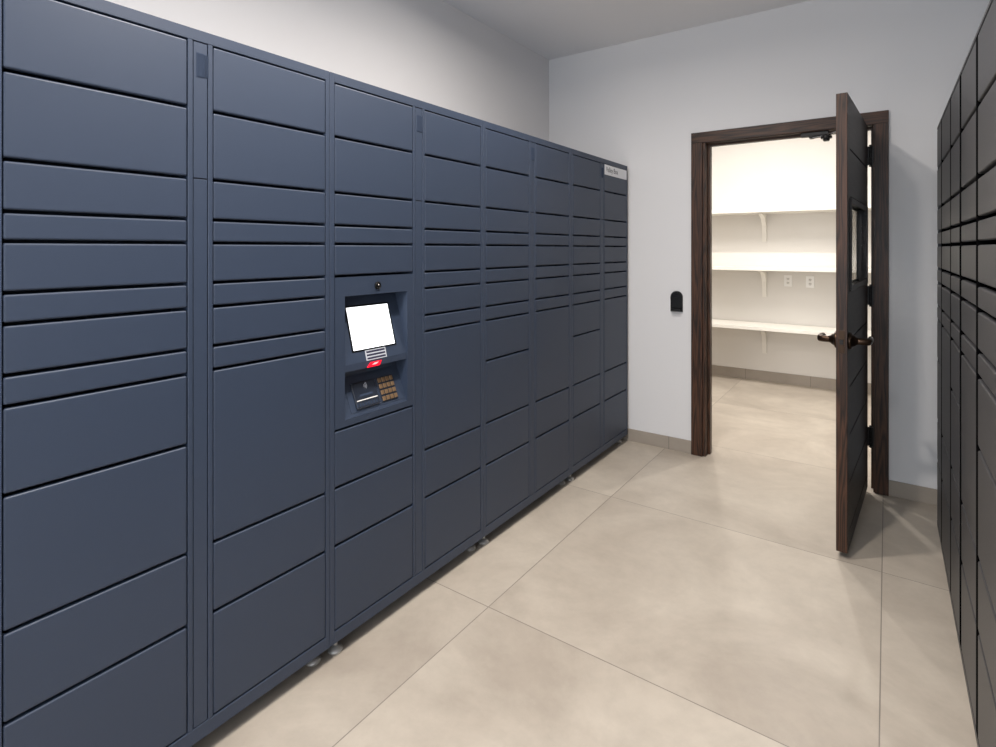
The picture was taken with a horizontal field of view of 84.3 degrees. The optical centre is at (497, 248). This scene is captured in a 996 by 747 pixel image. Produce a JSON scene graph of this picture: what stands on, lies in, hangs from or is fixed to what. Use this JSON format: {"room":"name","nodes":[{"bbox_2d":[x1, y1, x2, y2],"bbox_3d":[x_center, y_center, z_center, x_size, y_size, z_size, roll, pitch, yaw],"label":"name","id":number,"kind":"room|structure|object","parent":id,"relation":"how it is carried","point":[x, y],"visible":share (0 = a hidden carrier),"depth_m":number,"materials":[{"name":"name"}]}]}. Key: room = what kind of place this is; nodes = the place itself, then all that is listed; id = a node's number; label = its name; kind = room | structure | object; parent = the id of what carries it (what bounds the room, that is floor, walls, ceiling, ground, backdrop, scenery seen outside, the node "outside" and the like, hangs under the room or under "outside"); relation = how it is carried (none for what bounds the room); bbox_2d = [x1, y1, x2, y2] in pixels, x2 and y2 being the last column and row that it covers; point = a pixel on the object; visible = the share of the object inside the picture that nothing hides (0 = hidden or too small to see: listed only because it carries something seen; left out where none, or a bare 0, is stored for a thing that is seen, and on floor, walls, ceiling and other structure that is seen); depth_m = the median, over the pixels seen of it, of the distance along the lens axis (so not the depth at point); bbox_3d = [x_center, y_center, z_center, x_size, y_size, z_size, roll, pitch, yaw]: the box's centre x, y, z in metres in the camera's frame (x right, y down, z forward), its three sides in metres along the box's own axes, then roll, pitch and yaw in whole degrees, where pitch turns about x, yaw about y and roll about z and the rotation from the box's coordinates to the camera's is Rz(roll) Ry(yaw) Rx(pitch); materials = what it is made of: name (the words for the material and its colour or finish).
{"room":"parcel locker room","nodes":[
{"label":"parcel locker room","id":0,"kind":"room"},
{"bbox_2d":[106,0,548,140],"bbox_3d":[-1.730,-0.057,1.523,0.100,2.953,7.288,0,0,35],"label":"wall","id":1,"kind":"structure","parent":0,"point":[433,52],"depth_m":3.10,"materials":[{"name":"white paint"}]},
{"bbox_2d":[191,375,976,746],"bbox_3d":[0.439,1.460,1.573,4.500,0.080,10.075,0,0,35],"label":"floor","id":2,"kind":"structure","parent":0,"point":[653,596],"depth_m":2.06,"materials":[{"name":"tile"}]},
{"bbox_2d":[0,0,328,746],"bbox_3d":[-1.069,0.407,1.696,0.601,2.025,0.874,0,0,35],"label":"locker","id":3,"kind":"object","parent":2,"relation":"on","point":[164,184],"visible":1,"depth_m":1.43,"materials":[{"name":"blue metal"}]},
{"bbox_2d":[197,52,207,77],"bbox_3d":[-0.821,-0.508,1.528,0.002,0.067,0.030,0,0,35],"label":"vent grille","id":4,"kind":"object","parent":3,"relation":"attached to","point":[202,57],"depth_m":1.53,"materials":[{"name":"blue"}]},
{"bbox_2d":[327,72,482,654],"bbox_3d":[-0.565,0.407,2.410,0.601,2.025,0.878,0,0,35],"label":"locker","id":5,"kind":"object","parent":2,"relation":"on","point":[406,173],"visible":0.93,"depth_m":2.21,"materials":[{"name":"blue metal"}]},
{"bbox_2d":[334,274,412,429],"bbox_3d":[-0.477,0.363,2.070,0.076,0.525,0.382,0,0,35],"label":"terminal","id":6,"kind":"object","parent":5,"relation":"attached to","point":[373,315],"visible":0.99,"depth_m":2.06,"materials":[{"name":"blue metal"}]},
{"bbox_2d":[360,391,372,396],"bbox_3d":[-0.488,0.538,2.036,0.004,0.007,0.062,0,0,35],"label":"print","id":7,"kind":"object","parent":6,"relation":"attached to","point":[362,393],"depth_m":2.04,"materials":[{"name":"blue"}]},
{"bbox_2d":[357,399,377,407],"bbox_3d":[-0.480,0.568,2.024,0.004,0.009,0.098,0,0,35],"label":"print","id":8,"kind":"object","parent":6,"relation":"attached to","point":[361,403],"depth_m":2.02,"materials":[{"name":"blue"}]},
{"bbox_2d":[417,115,422,131],"bbox_3d":[-0.318,-0.508,2.240,0.002,0.067,0.030,0,0,35],"label":"vent grille","id":9,"kind":"object","parent":5,"relation":"attached to","point":[419,117],"depth_m":2.24,"materials":[{"name":"blue"}]},
{"bbox_2d":[478,120,570,544],"bbox_3d":[-0.056,0.407,3.129,0.601,2.025,0.889,0,0,35],"label":"locker","id":10,"kind":"object","parent":2,"relation":"on","point":[527,178],"visible":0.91,"depth_m":2.88,"materials":[{"name":"blue metal"}]},
{"bbox_2d":[531,147,534,159],"bbox_3d":[0.188,-0.508,2.955,0.002,0.067,0.030,0,0,35],"label":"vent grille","id":11,"kind":"object","parent":10,"relation":"attached to","point":[532,148],"depth_m":2.96,"materials":[{"name":"blue"}]},
{"bbox_2d":[566,148,626,480],"bbox_3d":[0.453,0.407,3.847,0.603,2.025,0.877,0,0,35],"label":"locker","id":12,"kind":"object","parent":2,"relation":"on","point":[598,185],"visible":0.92,"depth_m":3.64,"materials":[{"name":"blue metal"}]},
{"bbox_2d":[937,74,959,647],"bbox_3d":[2.080,0.416,2.094,0.580,2.008,1.011,0,0,35],"label":"locker","id":13,"kind":"object","parent":2,"relation":"on","point":[948,133],"visible":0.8,"depth_m":2.14,"materials":[{"name":"grey"}]},
{"bbox_2d":[960,0,995,746],"bbox_3d":[1.541,0.416,1.332,0.580,2.008,0.853,0,0,35],"label":"locker","id":14,"kind":"object","parent":2,"relation":"on","point":[978,71],"visible":1,"depth_m":1.47,"materials":[{"name":"grey"}]},
{"bbox_2d":[442,0,809,59],"bbox_3d":[-0.444,-1.583,0.552,3.322,0.100,7.388,0,0,35],"label":"ceiling","id":15,"kind":"structure","parent":0,"point":[552,29],"depth_m":3.63,"materials":[{"name":"white paint"}]},
{"bbox_2d":[549,0,989,488],"bbox_3d":[1.733,-0.057,3.630,3.322,2.953,0.152,0,0,35],"label":"wall","id":16,"kind":"structure","parent":0,"point":[637,105],"depth_m":3.55,"materials":[{"name":"white paint"}]},
{"bbox_2d":[670,291,682,311],"bbox_3d":[1.248,0.369,3.854,0.084,0.145,0.042,0,0,35],"label":"card reader","id":17,"kind":"object","parent":16,"relation":"attached to","point":[676,298],"visible":1,"depth_m":3.85,"materials":[{"name":"black plastic"}]},
{"bbox_2d":[622,428,936,505],"bbox_3d":[1.687,1.375,3.564,3.122,0.089,0.009,0,0,35],"label":"baseboard","id":18,"kind":"structure","parent":16,"relation":"attached to","point":[907,491],"depth_m":3.82,"materials":[{"name":"stone"}]},
{"bbox_2d":[691,110,888,495],"bbox_3d":[1.841,0.312,3.553,1.112,2.216,0.192,0,0,35],"label":"trim","id":19,"kind":"structure","parent":16,"relation":"attached to","point":[877,122],"depth_m":3.56,"materials":[{"name":"brown wood"}]},
{"bbox_2d":[801,131,835,141],"bbox_3d":[1.991,-0.683,3.309,0.116,0.074,0.338,0,0,-19],"label":"door closer","id":20,"kind":"object","parent":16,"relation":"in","point":[825,135],"depth_m":3.36,"materials":[{"name":"black metal"}]},
{"bbox_2d":[817,92,873,553],"bbox_3d":[1.860,0.339,2.876,0.225,2.106,0.928,0,0,39],"label":"door","id":21,"kind":"structure","parent":16,"relation":"in","point":[851,341],"depth_m":2.62,"materials":[{"name":"brown wood"}]},
{"bbox_2d":[712,131,870,382],"bbox_3d":[3.319,-0.057,5.645,4.300,2.953,0.100,0,0,35],"label":"wall","id":22,"kind":"structure","parent":0,"point":[797,172],"depth_m":5.83,"materials":[{"name":"white paint"}]},
{"bbox_2d":[784,275,791,286],"bbox_3d":[3.044,0.338,5.772,0.074,0.118,0.009,0,0,35],"label":"wall outlet","id":23,"kind":"object","parent":22,"relation":"attached to","point":[787,278],"visible":1,"depth_m":5.77,"materials":[{"name":"white plastic"}]},
{"bbox_2d":[712,365,870,394],"bbox_3d":[3.287,1.366,5.600,4.300,0.108,0.010,0,0,35],"label":"baseboard","id":24,"kind":"structure","parent":22,"relation":"attached to","point":[801,380],"depth_m":5.83,"materials":[{"name":"stone"}]},
{"bbox_2d":[712,319,870,353],"bbox_3d":[3.174,0.959,5.440,4.200,0.331,0.399,0,0,35],"label":"wall shelf","id":25,"kind":"object","parent":22,"relation":"attached to","point":[763,327],"visible":0.28,"depth_m":5.61,"materials":[{"name":"white laminate"}]},
{"bbox_2d":[712,204,870,241],"bbox_3d":[3.174,-0.241,5.440,4.200,0.333,0.399,0,0,35],"label":"wall shelf","id":26,"kind":"object","parent":22,"relation":"attached to","point":[762,212],"visible":0.28,"depth_m":5.62,"materials":[{"name":"white laminate"}]},
{"bbox_2d":[712,265,870,296],"bbox_3d":[3.174,0.352,5.440,4.200,0.331,0.399,0,0,35],"label":"wall shelf","id":27,"kind":"object","parent":22,"relation":"attached to","point":[762,270],"visible":0.29,"depth_m":5.58,"materials":[{"name":"white laminate"}]},
{"bbox_2d":[806,276,813,287],"bbox_3d":[3.210,0.342,5.655,0.074,0.118,0.009,0,0,35],"label":"wall outlet","id":28,"kind":"object","parent":22,"relation":"attached to","point":[809,279],"visible":1,"depth_m":5.65,"materials":[{"name":"white plastic"}]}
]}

